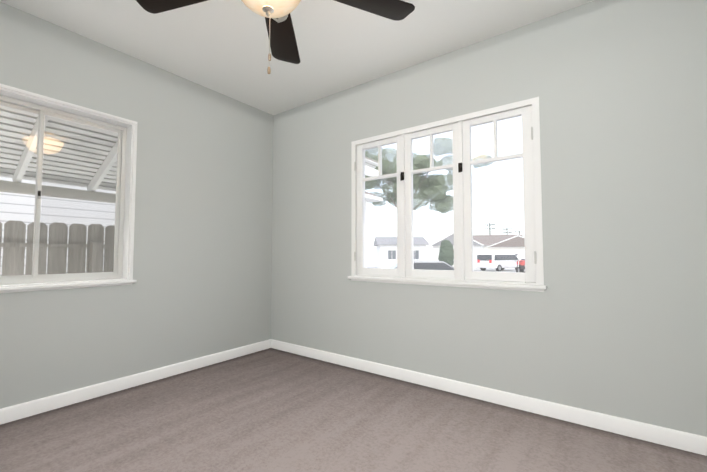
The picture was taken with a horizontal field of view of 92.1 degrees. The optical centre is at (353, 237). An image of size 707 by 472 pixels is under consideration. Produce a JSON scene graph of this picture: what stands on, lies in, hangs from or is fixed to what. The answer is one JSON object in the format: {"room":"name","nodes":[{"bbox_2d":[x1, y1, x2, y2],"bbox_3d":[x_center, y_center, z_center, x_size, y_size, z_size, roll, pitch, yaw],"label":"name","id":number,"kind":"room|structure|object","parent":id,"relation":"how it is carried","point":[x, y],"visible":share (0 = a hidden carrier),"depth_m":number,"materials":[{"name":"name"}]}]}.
{"room":"empty bedroom","nodes":[
{"label":"empty bedroom","id":0,"kind":"room"},
{"bbox_2d":[0,2,273,408],"bbox_3d":[-1.970,0.257,2.209,0.200,3.240,3.500,-2,-3,36],"label":"wall","id":1,"kind":"structure","parent":0,"point":[202,271],"depth_m":2.65,"materials":[{"name":"grey paint"}]},
{"bbox_2d":[0,84,136,292],"bbox_3d":[-1.998,-0.274,2.183,0.256,1.213,1.036,-2,-3,36],"label":"window","id":2,"kind":"structure","parent":1,"relation":"in","point":[41,106],"depth_m":2.33,"materials":[{"name":"white wood"}]},
{"bbox_2d":[0,339,270,424],"bbox_3d":[-1.824,1.034,2.190,0.014,0.085,3.300,-2,-3,36],"label":"baseboard","id":3,"kind":"structure","parent":1,"relation":"attached to","point":[28,409],"depth_m":2.39,"materials":[{"name":"white wood"}]},
{"bbox_2d":[0,0,594,114],"bbox_3d":[-0.460,-1.468,1.305,3.800,0.120,3.700,-2,-3,36],"label":"ceiling","id":4,"kind":"structure","parent":0,"point":[220,46],"depth_m":2.31,"materials":[{"name":"white paint"}]},
{"bbox_2d":[136,0,414,73],"bbox_3d":[-0.374,-1.041,1.420,1.358,0.722,1.329,-2,-3,36],"label":"ceiling fan","id":5,"kind":"object","parent":4,"relation":"hanging from","point":[281,32],"visible":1,"depth_m":1.67,"materials":[{"name":"black wood"}]},
{"bbox_2d":[0,348,706,471],"bbox_3d":[-0.460,1.089,1.184,3.800,0.120,3.700,-2,-3,36],"label":"floor","id":6,"kind":"structure","parent":0,"point":[271,410],"depth_m":1.85,"materials":[{"name":"carpet"}]},
{"bbox_2d":[271,0,706,436],"bbox_3d":[0.576,0.277,2.635,3.800,3.240,0.200,-2,-3,36],"label":"wall","id":7,"kind":"structure","parent":0,"point":[611,319],"depth_m":2.02,"materials":[{"name":"grey paint"}]},
{"bbox_2d":[348,97,546,291],"bbox_3d":[0.630,-0.248,2.614,1.494,1.216,0.270,-2,-3,36],"label":"window","id":8,"kind":"structure","parent":7,"relation":"in","point":[463,273],"depth_m":2.42,"materials":[{"name":"white wood"}]},
{"bbox_2d":[271,339,706,455],"bbox_3d":[0.513,1.049,2.512,3.400,0.085,0.014,-2,-3,36],"label":"baseboard","id":9,"kind":"structure","parent":7,"relation":"attached to","point":[686,441],"depth_m":2.10,"materials":[{"name":"white wood"}]},
{"label":"outside","id":10,"kind":"structure","parent":0,"visible":0},
{"bbox_2d":[367,256,515,270],"bbox_3d":[40.575,4.703,59.840,240.000,0.200,220.000,-2,-3,36],"label":"ground","id":11,"kind":"structure","parent":10,"point":[371,261],"depth_m":58.41,"materials":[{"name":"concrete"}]},
{"bbox_2d":[0,220,114,275],"bbox_3d":[-3.202,0.886,3.675,0.145,2.122,9.450,-2,-3,36],"label":"fence","id":12,"kind":"object","parent":11,"relation":"on","point":[17,226],"depth_m":3.73,"materials":[{"name":"grey wood"}]},
{"bbox_2d":[0,105,377,202],"bbox_3d":[-2.770,0.247,2.798,1.785,3.315,8.500,-2,-3,36],"label":"patio cover","id":13,"kind":"object","parent":11,"relation":"on","point":[16,174],"depth_m":3.31,"materials":[{"name":"grey wood"}]},
{"bbox_2d":[0,177,382,275],"bbox_3d":[-6.530,-0.451,7.147,5.850,5.120,17.800,-2,-3,36],"label":"neighbor house","id":14,"kind":"structure","parent":11,"relation":"on","point":[5,206],"depth_m":5.45,"materials":[{"name":"white"}]},
{"bbox_2d":[365,137,492,213],"bbox_3d":[2.417,-0.917,14.316,5.869,6.731,5.104,-2,-3,36],"label":"tree","id":15,"kind":"object","parent":11,"relation":"on","point":[431,182],"depth_m":14.54,"materials":[{"name":"green plant"}]},
{"bbox_2d":[367,267,521,272],"bbox_3d":[12.611,2.799,21.800,240.000,0.012,21.500,-2,-3,36],"label":"street","id":16,"kind":"structure","parent":11,"relation":"on","point":[474,270],"depth_m":32.71,"materials":[{"name":"grey asphalt"}]},
{"bbox_2d":[373,237,429,267],"bbox_3d":[5.412,1.821,40.177,5.700,3.700,6.700,0,-3,-1],"label":"house","id":17,"kind":"structure","parent":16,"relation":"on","point":[390,249],"depth_m":37.19,"materials":[{"name":"white paint"}]},
{"bbox_2d":[390,260,453,269],"bbox_3d":[3.655,1.853,16.710,4.527,1.420,1.864,0,-3,-1],"label":"car","id":18,"kind":"object","parent":16,"relation":"on","point":[422,264],"depth_m":15.83,"materials":[{"name":"grey metal"}]},
{"bbox_2d":[438,240,453,265],"bbox_3d":[7.933,1.678,29.025,1.370,2.932,1.371,-2,-3,36],"label":"hedge","id":19,"kind":"object","parent":16,"relation":"on","point":[443,254],"depth_m":28.59,"materials":[{"name":"green plant"}]},
{"bbox_2d":[435,257,475,269],"bbox_3d":[10.684,2.778,35.844,4.140,1.380,0.160,-1,-3,17],"label":"fence","id":20,"kind":"object","parent":16,"relation":"on","point":[474,259],"depth_m":35.23,"materials":[{"name":"white"}]},
{"bbox_2d":[516,260,524,272],"bbox_3d":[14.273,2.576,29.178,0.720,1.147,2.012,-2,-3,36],"label":"car","id":21,"kind":"object","parent":16,"relation":"on","point":[520,264],"depth_m":28.82,"materials":[{"name":"red metal"}]},
{"bbox_2d":[430,232,484,267],"bbox_3d":[13.770,1.654,44.236,6.319,4.418,7.740,-1,-3,23],"label":"house","id":22,"kind":"structure","parent":11,"relation":"on","point":[437,245],"depth_m":41.08,"materials":[{"name":"white paint"}]},
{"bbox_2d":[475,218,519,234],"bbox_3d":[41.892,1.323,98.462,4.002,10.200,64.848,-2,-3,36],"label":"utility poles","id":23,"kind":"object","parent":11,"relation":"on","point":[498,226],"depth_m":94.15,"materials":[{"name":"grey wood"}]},
{"bbox_2d":[476,253,518,270],"bbox_3d":[14.942,2.535,34.629,5.027,1.749,2.014,2,-3,-32],"label":"van","id":24,"kind":"object","parent":11,"relation":"on","point":[498,258],"depth_m":33.40,"materials":[{"name":"white metal"}]},
{"bbox_2d":[473,235,524,259],"bbox_3d":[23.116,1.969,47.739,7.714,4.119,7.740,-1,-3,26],"label":"house","id":25,"kind":"structure","parent":11,"relation":"on","point":[512,246],"depth_m":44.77,"materials":[{"name":"white paint"}]}
]}

